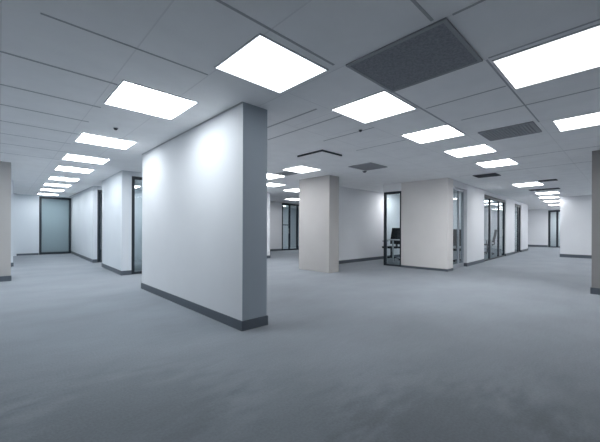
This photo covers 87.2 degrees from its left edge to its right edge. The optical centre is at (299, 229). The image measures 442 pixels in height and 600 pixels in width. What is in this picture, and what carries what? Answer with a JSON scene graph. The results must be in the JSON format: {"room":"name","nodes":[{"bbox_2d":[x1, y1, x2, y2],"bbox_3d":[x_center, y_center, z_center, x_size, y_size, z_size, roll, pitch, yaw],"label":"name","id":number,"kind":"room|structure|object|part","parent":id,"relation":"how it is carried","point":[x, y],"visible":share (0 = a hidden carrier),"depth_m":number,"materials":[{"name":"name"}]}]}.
{"room":"open-plan office","nodes":[
{"label":"open-plan office","id":0,"kind":"room"},
{"bbox_2d":[0,161,10,275],"bbox_3d":[-6.994,-0.175,7.148,0.630,2.700,0.500,0,0,-44],"label":"column","id":1,"kind":"structure","parent":0,"point":[5,167],"depth_m":7.12,"materials":[{"name":"paint"}]},
{"bbox_2d":[0,276,10,281],"bbox_3d":[-6.817,1.115,6.967,0.642,0.120,0.012,0,0,-44],"label":"baseboard","id":2,"kind":"structure","parent":1,"relation":"attached to","point":[2,278],"depth_m":7.12,"materials":[{"name":"grey plastic"}]},
{"bbox_2d":[11,180,12,262],"bbox_3d":[-9.630,-0.185,9.678,1.200,2.700,0.500,0,0,-44],"label":"wall","id":3,"kind":"structure","parent":0,"point":[11,180],"depth_m":9.88,"materials":[{"name":"paint"}]},
{"bbox_2d":[13,193,16,255],"bbox_3d":[-12.608,-0.195,13.471,0.720,2.700,0.300,0,0,-44],"label":"wall","id":4,"kind":"structure","parent":0,"point":[14,194],"depth_m":13.57,"materials":[{"name":"paint"}]},
{"bbox_2d":[17,194,38,253],"bbox_3d":[-12.646,-0.196,13.779,1.890,2.700,0.200,0,0,-44],"label":"wall","id":5,"kind":"structure","parent":0,"point":[27,205],"depth_m":14.08,"materials":[{"name":"paint"}]},
{"bbox_2d":[17,253,38,255],"bbox_3d":[-12.183,1.116,14.078,0.780,0.080,0.012,0,0,-44],"label":"baseboard","id":6,"kind":"structure","parent":5,"relation":"attached to","point":[24,253],"depth_m":14.11,"materials":[{"name":"grey plastic"}]},
{"bbox_2d":[39,196,70,254],"bbox_3d":[-11.498,-0.169,14.810,1.185,2.655,0.070,0,0,-44],"label":"door","id":7,"kind":"structure","parent":5,"relation":"in","point":[40,198],"depth_m":14.58,"materials":[{"name":"grey"}]},
{"bbox_2d":[39,195,70,197],"bbox_3d":[-11.523,-1.522,14.845,1.200,0.040,0.200,0,0,-44],"label":"wall end header","id":8,"kind":"structure","parent":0,"point":[39,195],"depth_m":14.75,"materials":[{"name":"paint"}]},
{"bbox_2d":[42,199,101,251],"bbox_3d":[-3.761,-0.164,25.555,37.800,2.700,0.200,0,0,-44],"label":"wall","id":9,"kind":"structure","parent":0,"point":[55,213],"depth_m":16.70,"materials":[{"name":"paint"}]},
{"bbox_2d":[72,186,96,258],"bbox_3d":[-9.088,-0.183,13.161,0.120,2.700,5.602,0,0,-42],"label":"wall","id":10,"kind":"structure","parent":0,"point":[84,204],"depth_m":12.25,"materials":[{"name":"paint"}]},
{"bbox_2d":[71,251,96,262],"bbox_3d":[-9.097,1.110,13.157,0.132,0.115,5.626,0,0,-42],"label":"baseboard","id":11,"kind":"structure","parent":10,"relation":"attached to","point":[72,252],"depth_m":12.16,"materials":[{"name":"grey plastic"}]},
{"bbox_2d":[102,170,131,270],"bbox_3d":[-5.321,-0.169,9.082,0.230,2.700,2.501,0,0,-42],"label":"wall","id":12,"kind":"structure","parent":0,"point":[116,189],"depth_m":8.41,"materials":[{"name":"paint"}]},
{"bbox_2d":[101,263,131,275],"bbox_3d":[-5.330,1.123,9.078,0.242,0.115,2.525,0,0,-42],"label":"baseboard","id":13,"kind":"structure","parent":12,"relation":"attached to","point":[129,272],"depth_m":8.40,"materials":[{"name":"grey plastic"}]},
{"bbox_2d":[97,186,141,259],"bbox_3d":[-6.574,-0.174,11.760,1.700,2.700,0.100,0,0,-44],"label":"wall","id":14,"kind":"structure","parent":0,"point":[138,196],"depth_m":12.06,"materials":[{"name":"paint"}]},
{"bbox_2d":[97,190,101,261],"bbox_3d":[-6.831,-0.115,11.523,1.000,2.580,0.070,0,0,-44],"label":"door","id":15,"kind":"structure","parent":14,"relation":"in","point":[99,192],"depth_m":11.17,"materials":[{"name":"grey metal"}]},
{"bbox_2d":[132,171,141,176],"bbox_3d":[-3.810,-1.454,8.864,1.700,0.120,0.100,0,0,-44],"label":"wall recess door header","id":16,"kind":"structure","parent":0,"point":[137,174],"depth_m":8.33,"materials":[{"name":"paint"}]},
{"bbox_2d":[142,102,266,320],"bbox_3d":[-1.796,-0.157,5.149,0.360,2.700,3.625,0,0,-44],"label":"wall partition","id":17,"kind":"structure","parent":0,"point":[204,189],"depth_m":4.25,"materials":[{"name":"paint"}]},
{"bbox_2d":[142,102,242,154],"bbox_3d":[-1.926,-1.500,5.021,0.012,0.014,3.625,0,0,-44],"label":"trim","id":18,"kind":"structure","parent":17,"relation":"attached to","point":[240,102],"depth_m":4.53,"materials":[{"name":"grey metal"}]},
{"bbox_2d":[141,283,267,330],"bbox_3d":[-1.801,1.136,5.149,0.388,0.115,3.653,0,0,-44],"label":"baseboard","id":19,"kind":"structure","parent":17,"relation":"attached to","point":[240,325],"depth_m":4.20,"materials":[{"name":"grey plastic"}]},
{"bbox_2d":[267,193,269,255],"bbox_3d":[-2.715,-0.160,11.783,3.920,2.700,0.150,0,0,-44],"label":"wall","id":20,"kind":"structure","parent":0,"point":[268,194],"depth_m":13.03,"materials":[{"name":"paint"}]},
{"bbox_2d":[270,202,281,248],"bbox_3d":[-3.043,-0.161,15.847,5.450,2.700,0.150,0,0,-44],"label":"wall","id":21,"kind":"structure","parent":0,"point":[275,207],"depth_m":17.38,"materials":[{"name":"paint"}]},
{"bbox_2d":[283,208,298,246],"bbox_3d":[-1.361,-0.155,21.730,12.000,2.700,0.150,0,0,-44],"label":"wall","id":22,"kind":"structure","parent":0,"point":[285,210],"depth_m":22.29,"materials":[{"name":"paint"}]},
{"bbox_2d":[0,246,599,441],"bbox_3d":[5.268,1.319,16.069,38.200,0.200,26.400,0,0,-44],"label":"floor","id":23,"kind":"structure","parent":0,"point":[505,348],"depth_m":3.00,"materials":[{"name":"carpet"}]},
{"bbox_2d":[382,228,399,259],"bbox_3d":[3.628,0.578,12.435,0.755,1.268,0.650,0,0,-37],"label":"office chair","id":24,"kind":"object","parent":23,"relation":"on","point":[395,234],"visible":0.62,"depth_m":12.54,"materials":[{"name":"black fabric"}]},
{"bbox_3d":[3.580,0.709,12.390,0.499,0.073,0.499,0,0,-37],"label":"seat","id":25,"kind":"part","parent":24,"relation":"part of","materials":[{"name":"black fabric"}]},
{"bbox_3d":[3.851,0.268,12.591,0.214,0.645,0.499,0,0,-37],"label":"backrest","id":26,"kind":"part","parent":24,"relation":"part of","materials":[{"name":"black fabric"}]},
{"bbox_2d":[387,239,399,260],"bbox_3d":[3.618,0.793,11.423,0.600,0.840,0.950,0,0,-44],"label":"desk","id":27,"kind":"object","parent":23,"relation":"on","point":[393,240],"visible":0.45,"depth_m":11.86,"materials":[{"name":"grey metal"}]},
{"bbox_3d":[3.505,0.808,11.882,0.050,0.810,0.050,0,0,-44],"label":"leg","id":28,"kind":"part","parent":27,"relation":"part of","materials":[{"name":"grey metal"}]},
{"bbox_2d":[453,229,460,261],"bbox_3d":[5.790,0.610,11.519,0.625,1.219,0.726,0,0,10],"label":"office chair","id":29,"kind":"object","parent":23,"relation":"on","point":[454,230],"visible":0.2,"depth_m":11.76,"materials":[{"name":"black"}]},
{"bbox_3d":[5.845,0.311,11.774,0.480,0.620,0.205,0,0,10],"label":"backrest","id":30,"kind":"part","parent":29,"relation":"part of","materials":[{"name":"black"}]},
{"bbox_2d":[484,230,496,254],"bbox_3d":[9.232,0.623,15.429,0.726,1.219,0.625,0,0,23],"label":"office chair","id":31,"kind":"object","parent":23,"relation":"on","point":[495,231],"visible":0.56,"depth_m":15.38,"materials":[{"name":"black"}]},
{"bbox_3d":[9.469,0.324,15.319,0.205,0.620,0.480,0,0,23],"label":"backrest","id":32,"kind":"part","parent":31,"relation":"part of","materials":[{"name":"black"}]},
{"bbox_2d":[1,0,599,209],"bbox_3d":[5.278,-1.581,16.069,38.200,0.200,26.400,0,0,-44],"label":"ceiling","id":33,"kind":"structure","parent":0,"point":[198,35],"depth_m":3.40,"materials":[{"name":"tile"}]},
{"bbox_2d":[38,193,58,195],"bbox_3d":[-11.042,-1.532,13.818,0.700,0.012,0.650,0,0,-44],"label":"recessed light","id":34,"kind":"object","parent":33,"relation":"in","point":[38,193],"visible":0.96,"depth_m":13.84,"materials":[{"name":"grey plastic"}]},
{"bbox_2d":[40,188,63,191],"bbox_3d":[-9.637,-1.527,12.256,0.700,0.012,0.650,0,0,-44],"label":"recessed light","id":35,"kind":"object","parent":33,"relation":"in","point":[41,188],"visible":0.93,"depth_m":12.36,"materials":[{"name":"grey plastic"}]},
{"bbox_2d":[44,183,70,186],"bbox_3d":[-8.356,-1.523,10.853,0.700,0.012,0.650,0,0,-44],"label":"recessed light","id":36,"kind":"object","parent":33,"relation":"in","point":[47,184],"visible":1,"depth_m":10.92,"materials":[{"name":"grey plastic"}]},
{"bbox_2d":[48,176,79,181],"bbox_3d":[-7.136,-1.518,9.528,0.700,0.012,0.650,0,0,-44],"label":"recessed light","id":37,"kind":"object","parent":33,"relation":"in","point":[50,177],"visible":1,"depth_m":9.56,"materials":[{"name":"grey plastic"}]},
{"bbox_2d":[55,165,93,172],"bbox_3d":[-5.723,-1.513,7.995,0.730,0.012,0.720,0,0,-44],"label":"recessed light","id":38,"kind":"object","parent":33,"relation":"in","point":[61,168],"visible":1,"depth_m":7.96,"materials":[{"name":"grey plastic"}]},
{"bbox_2d":[62,153,109,163],"bbox_3d":[-4.611,-1.509,6.790,0.760,0.012,0.680,0,0,-44],"label":"recessed light","id":39,"kind":"object","parent":33,"relation":"in","point":[72,157],"visible":1,"depth_m":6.79,"materials":[{"name":"grey plastic"}]},
{"bbox_2d":[75,132,136,149],"bbox_3d":[-3.332,-1.504,5.411,0.790,0.012,0.680,0,0,-44],"label":"recessed light","id":40,"kind":"object","parent":33,"relation":"in","point":[88,138],"visible":1,"depth_m":5.38,"materials":[{"name":"grey plastic"}]},
{"bbox_2d":[104,80,197,119],"bbox_3d":[-1.767,-1.499,3.732,0.800,0.012,0.810,0,0,-44],"label":"recessed light","id":41,"kind":"object","parent":33,"relation":"in","point":[128,95],"visible":1,"depth_m":3.68,"materials":[{"name":"grey plastic"}]},
{"bbox_2d":[214,33,327,93],"bbox_3d":[-0.265,-1.494,2.930,0.790,0.012,0.705,0,0,-44],"label":"recessed light","id":42,"kind":"object","parent":33,"relation":"in","point":[262,61],"visible":1,"depth_m":2.87,"materials":[{"name":"grey plastic"}]},
{"bbox_2d":[267,173,284,178],"bbox_3d":[-0.896,-1.496,8.878,0.700,0.012,0.700,0,0,-44],"label":"recessed light","id":43,"kind":"object","parent":33,"relation":"in","point":[269,176],"visible":0.51,"depth_m":8.90,"materials":[{"name":"grey plastic"}]},
{"bbox_2d":[267,183,284,186],"bbox_3d":[-0.932,-1.496,10.590,0.650,0.012,0.670,0,0,-44],"label":"recessed light","id":44,"kind":"object","parent":33,"relation":"in","point":[268,184],"visible":0.69,"depth_m":10.50,"materials":[{"name":"grey plastic"}]},
{"bbox_2d":[276,171,296,175],"bbox_3d":[-0.362,-1.492,8.433,0.400,0.016,0.400,0,0,-44],"label":"ceiling vent","id":45,"kind":"object","parent":33,"relation":"in","point":[286,173],"visible":1,"depth_m":8.39,"materials":[{"name":"grey metal"}]},
{"bbox_2d":[283,189,298,191],"bbox_3d":[-0.160,-1.493,12.064,0.700,0.012,0.700,0,0,-44],"label":"recessed light","id":46,"kind":"object","parent":33,"relation":"in","point":[292,190],"visible":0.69,"depth_m":12.10,"materials":[{"name":"grey plastic"}]},
{"bbox_2d":[0,0,599,175],"bbox_3d":[-0.570,-1.501,4.313,14.845,0.002,6.898,0,0,-11],"label":"trim","id":47,"kind":"structure","parent":33,"relation":"attached to","point":[414,2],"depth_m":2.95,"materials":[{"name":"grey metal"}]},
{"bbox_2d":[0,0,599,197],"bbox_3d":[0.226,-1.498,10.567,21.106,0.001,25.000,0,0,-44],"label":"trim","id":48,"kind":"structure","parent":33,"relation":"attached to","point":[172,1],"depth_m":4.07,"materials":[{"name":"white metal"}]},
{"bbox_2d":[282,165,320,172],"bbox_3d":[0.038,-1.492,7.868,0.700,0.012,0.690,0,0,-44],"label":"recessed light","id":49,"kind":"object","parent":33,"relation":"in","point":[299,169],"visible":1,"depth_m":7.84,"materials":[{"name":"grey plastic"}]},
{"bbox_2d":[297,150,341,161],"bbox_3d":[0.394,-1.478,6.381,0.615,0.038,0.715,0,0,-44],"label":"ceiling vent","id":50,"kind":"object","parent":33,"relation":"in","point":[320,155],"visible":1,"depth_m":6.31,"materials":[{"name":"grey metal"}]},
{"bbox_2d":[348,162,386,170],"bbox_3d":[1.617,-1.485,7.487,0.700,0.016,0.620,0,0,-44],"label":"ceiling vent","id":51,"kind":"object","parent":33,"relation":"in","point":[366,166],"visible":1,"depth_m":7.42,"materials":[{"name":"grey metal"}]},
{"bbox_2d":[331,90,416,123],"bbox_3d":[0.910,-1.489,3.900,0.730,0.012,0.760,0,0,-44],"label":"recessed light","id":52,"kind":"object","parent":33,"relation":"in","point":[382,104],"visible":1,"depth_m":3.85,"materials":[{"name":"grey plastic"}]},
{"bbox_2d":[346,17,482,92],"bbox_3d":[1.011,-1.487,2.815,0.800,0.016,0.890,0,0,-44],"label":"ceiling vent","id":53,"kind":"object","parent":33,"relation":"in","point":[437,49],"visible":1,"depth_m":2.75,"materials":[{"name":"grey metal"}]},
{"bbox_2d":[401,124,464,143],"bbox_3d":[2.089,-1.485,4.953,0.670,0.012,0.720,0,0,-44],"label":"recessed light","id":54,"kind":"object","parent":33,"relation":"in","point":[446,131],"visible":1,"depth_m":4.92,"materials":[{"name":"grey plastic"}]},
{"bbox_2d":[444,144,495,156],"bbox_3d":[3.228,-1.481,5.976,0.690,0.012,0.710,0,0,-44],"label":"recessed light","id":55,"kind":"object","parent":33,"relation":"in","point":[483,148],"visible":1,"depth_m":5.92,"materials":[{"name":"grey plastic"}]},
{"bbox_2d":[473,173,500,177],"bbox_3d":[5.114,-1.472,8.628,0.500,0.016,0.550,0,0,-44],"label":"ceiling vent","id":56,"kind":"object","parent":33,"relation":"in","point":[489,174],"visible":1,"depth_m":8.59,"materials":[{"name":"grey metal"}]},
{"bbox_2d":[475,158,517,167],"bbox_3d":[4.411,-1.477,7.061,0.720,0.012,0.650,0,0,-44],"label":"recessed light","id":57,"kind":"object","parent":33,"relation":"in","point":[502,162],"visible":1,"depth_m":7.05,"materials":[{"name":"grey plastic"}]},
{"bbox_2d":[478,121,541,140],"bbox_3d":[3.192,-1.479,4.796,0.630,0.016,0.690,0,0,-44],"label":"ceiling vent","id":58,"kind":"object","parent":33,"relation":"in","point":[527,128],"visible":1,"depth_m":4.75,"materials":[{"name":"grey metal"}]},
{"bbox_2d":[512,182,542,186],"bbox_3d":[7.468,-1.466,10.325,0.850,0.012,0.700,0,0,-44],"label":"recessed light","id":59,"kind":"object","parent":33,"relation":"in","point":[531,183],"visible":1,"depth_m":10.28,"materials":[{"name":"grey plastic"}]},
{"bbox_2d":[529,188,559,190],"bbox_3d":[8.926,-1.458,11.513,0.400,0.016,0.870,0,0,-44],"label":"ceiling vent","id":60,"kind":"object","parent":33,"relation":"in","point":[546,188],"visible":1,"depth_m":11.49,"materials":[{"name":"grey metal"}]},
{"bbox_2d":[492,23,599,89],"bbox_3d":[2.259,-1.484,2.774,0.810,0.012,0.790,0,0,-44],"label":"recessed light","id":61,"kind":"object","parent":33,"relation":"in","point":[578,51],"visible":1,"depth_m":2.75,"materials":[{"name":"grey plastic"}]},
{"bbox_2d":[536,192,558,194],"bbox_3d":[9.962,-1.457,12.673,0.700,0.012,0.700,0,0,-44],"label":"recessed light","id":62,"kind":"object","parent":33,"relation":"in","point":[542,192],"visible":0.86,"depth_m":12.78,"materials":[{"name":"grey plastic"}]},
{"bbox_2d":[538,179,557,181],"bbox_3d":[7.440,-1.464,9.449,0.300,0.016,0.430,0,0,-44],"label":"ceiling vent","id":63,"kind":"object","parent":33,"relation":"in","point":[549,179],"visible":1,"depth_m":9.41,"materials":[{"name":"grey metal"}]},
{"bbox_2d":[552,111,599,131],"bbox_3d":[3.932,-1.478,4.265,0.670,0.012,0.720,0,0,-44],"label":"recessed light","id":64,"kind":"object","parent":33,"relation":"in","point":[589,119],"visible":1,"depth_m":4.32,"materials":[{"name":"grey plastic"}]},
{"bbox_2d":[299,175,338,272],"bbox_3d":[0.537,-0.148,9.246,0.410,2.700,1.210,0,0,-44],"label":"column","id":65,"kind":"structure","parent":0,"point":[318,196],"depth_m":8.94,"materials":[{"name":"paint"}]},
{"bbox_2d":[339,186,399,260],"bbox_3d":[6.436,-0.127,15.899,15.750,2.700,0.150,0,0,-44],"label":"wall","id":66,"kind":"structure","parent":0,"point":[361,212],"depth_m":12.01,"materials":[{"name":"paint"}]},
{"bbox_2d":[339,254,399,263],"bbox_3d":[6.435,1.166,15.895,15.774,0.115,0.162,0,0,-44],"label":"baseboard","id":67,"kind":"structure","parent":66,"relation":"attached to","point":[398,255],"depth_m":11.95,"materials":[{"name":"grey plastic"}]},
{"bbox_2d":[383,178,452,268],"bbox_3d":[3.656,-0.137,9.951,0.420,2.700,2.110,0,0,-44],"label":"wall","id":68,"kind":"structure","parent":0,"point":[426,205],"depth_m":9.48,"materials":[{"name":"paint"}]},
{"bbox_2d":[384,191,400,266],"bbox_3d":[3.074,-0.014,10.395,0.070,2.450,0.665,0,0,-44],"label":"window","id":69,"kind":"structure","parent":68,"relation":"in","point":[395,192],"depth_m":10.56,"materials":[{"name":"grey"}]},
{"bbox_2d":[401,265,452,271],"bbox_3d":[3.882,1.179,9.700,0.431,0.070,1.452,0,0,-44],"label":"baseboard","id":70,"kind":"structure","parent":68,"relation":"attached to","point":[404,266],"depth_m":9.45,"materials":[{"name":"grey plastic"}]},
{"bbox_2d":[453,192,460,260],"bbox_3d":[5.719,-0.129,13.027,0.150,2.700,2.980,0,0,-44],"label":"wall","id":71,"kind":"structure","parent":0,"point":[454,193],"depth_m":12.46,"materials":[{"name":"paint"}]},
{"bbox_2d":[453,179,483,262],"bbox_3d":[5.666,-0.130,10.638,0.160,2.700,3.439,0,0,44],"label":"wall","id":72,"kind":"structure","parent":0,"point":[473,196],"depth_m":10.83,"materials":[{"name":"paint"}]},
{"bbox_2d":[453,188,463,268],"bbox_3d":[4.913,-0.027,9.919,0.070,2.490,1.321,0,0,44],"label":"door","id":73,"kind":"structure","parent":72,"relation":"in","point":[458,264],"depth_m":10.34,"materials":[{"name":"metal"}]},
{"bbox_2d":[464,259,484,266],"bbox_3d":[6.135,1.165,11.123,0.172,0.115,2.106,0,0,44],"label":"baseboard","id":74,"kind":"structure","parent":72,"relation":"attached to","point":[481,260],"depth_m":10.90,"materials":[{"name":"grey plastic"}]},
{"bbox_2d":[484,194,504,260],"bbox_3d":[8.151,-0.046,13.184,0.122,2.550,3.654,0,0,44],"label":"window","id":75,"kind":"structure","parent":72,"relation":"in","point":[489,198],"depth_m":13.69,"materials":[{"name":"grey metal"}]},
{"bbox_2d":[484,190,505,200],"bbox_3d":[8.133,-1.401,13.204,0.160,0.140,3.674,0,0,44],"label":"wall office window header","id":76,"kind":"structure","parent":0,"point":[488,193],"depth_m":12.94,"materials":[{"name":"paint"}]},
{"bbox_2d":[484,207,516,248],"bbox_3d":[12.934,-0.103,20.313,0.150,2.700,2.380,0,0,-44],"label":"wall","id":77,"kind":"structure","parent":0,"point":[493,209],"depth_m":20.50,"materials":[{"name":"paint"}]},
{"bbox_2d":[502,198,514,253],"bbox_3d":[10.107,-0.114,15.266,0.160,2.700,2.042,0,0,44],"label":"wall","id":78,"kind":"structure","parent":0,"point":[509,203],"depth_m":15.06,"materials":[{"name":"paint"}]},
{"bbox_2d":[520,203,527,249],"bbox_3d":[12.789,-0.104,18.061,0.160,2.700,2.162,0,0,44],"label":"wall","id":79,"kind":"structure","parent":0,"point":[523,207],"depth_m":17.73,"materials":[{"name":"paint"}]},
{"bbox_2d":[528,209,547,244],"bbox_3d":[16.200,-0.092,23.735,0.200,2.700,3.970,0,0,-44],"label":"wall","id":80,"kind":"structure","parent":0,"point":[537,218],"depth_m":22.62,"materials":[{"name":"paint"}]},
{"bbox_2d":[528,245,547,246],"bbox_3d":[16.118,1.188,23.661,0.014,0.140,3.970,0,0,-44],"label":"baseboard","id":81,"kind":"structure","parent":80,"relation":"attached to","point":[528,245],"depth_m":22.63,"materials":[{"name":"grey plastic"}]},
{"bbox_2d":[550,212,559,245],"bbox_3d":[19.372,-0.080,25.009,0.150,2.700,6.500,0,0,-44],"label":"wall","id":82,"kind":"structure","parent":0,"point":[553,214],"depth_m":24.52,"materials":[{"name":"paint"}]},
{"bbox_2d":[560,195,591,254],"bbox_3d":[12.862,-0.104,13.067,0.250,2.700,3.185,0,0,-44],"label":"wall","id":83,"kind":"structure","parent":0,"point":[575,211],"depth_m":13.73,"materials":[{"name":"paint"}]},
{"bbox_2d":[560,254,591,258],"bbox_3d":[12.848,1.176,13.066,0.264,0.140,3.197,0,0,-44],"label":"baseboard","id":84,"kind":"structure","parent":83,"relation":"attached to","point":[561,255],"depth_m":13.74,"materials":[{"name":"grey plastic"}]},
{"bbox_2d":[591,150,599,287],"bbox_3d":[5.906,-0.129,5.907,0.500,2.700,0.610,0,0,-44],"label":"column","id":85,"kind":"structure","parent":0,"point":[595,270],"depth_m":5.92,"materials":[{"name":"beige paint"}]},
{"bbox_2d":[590,287,599,294],"bbox_3d":[5.891,1.161,5.907,0.514,0.120,0.624,0,0,-44],"label":"baseboard","id":86,"kind":"structure","parent":85,"relation":"attached to","point":[592,290],"depth_m":5.91,"materials":[{"name":"grey plastic"}]},
{"bbox_3d":[11.432,-1.389,16.642,1.777,0.140,0.239,0,0,-44],"label":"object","id":87,"kind":"structure","parent":0,"visible":0},
{"bbox_2d":[515,204,519,252],"bbox_3d":[11.432,-0.034,16.639,0.071,2.550,1.752,0,0,44],"label":"window","id":88,"kind":"structure","parent":87,"relation":"in","point":[516,205],"depth_m":16.89,"materials":[{"name":"grey metal"}]},
{"bbox_3d":[17.964,-1.385,21.888,0.200,0.100,1.130,0,0,-44],"label":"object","id":89,"kind":"structure","parent":0,"visible":0},
{"bbox_2d":[548,210,559,247],"bbox_3d":[17.926,-0.035,21.857,0.070,2.600,1.110,0,0,-44],"label":"door","id":90,"kind":"structure","parent":89,"relation":"in","point":[549,211],"depth_m":21.95,"materials":[{"name":"grey"}]},
{"bbox_3d":[2.551,-0.141,21.175,3.100,2.700,0.150,0,0,-44],"label":"wall","id":91,"kind":"structure","parent":0,"visible":0},
{"bbox_2d":[282,203,298,250],"bbox_3d":[0.200,-0.139,18.887,3.420,2.680,0.122,0,0,-44],"label":"window","id":92,"kind":"structure","parent":91,"relation":"in","point":[290,205],"depth_m":18.14,"materials":[{"name":"grey metal"}]},
{"bbox_3d":[-3.417,-0.102,9.243,0.600,2.580,0.100,0,0,-44],"label":"wall","id":93,"kind":"structure","parent":0,"visible":0},
{"bbox_2d":[131,176,141,273],"bbox_3d":[-4.036,-0.104,8.661,1.100,2.580,0.070,0,0,-44],"label":"door frame","id":94,"kind":"structure","parent":93,"relation":"in","point":[133,177],"depth_m":8.29,"materials":[{"name":"grey metal"}]}
]}

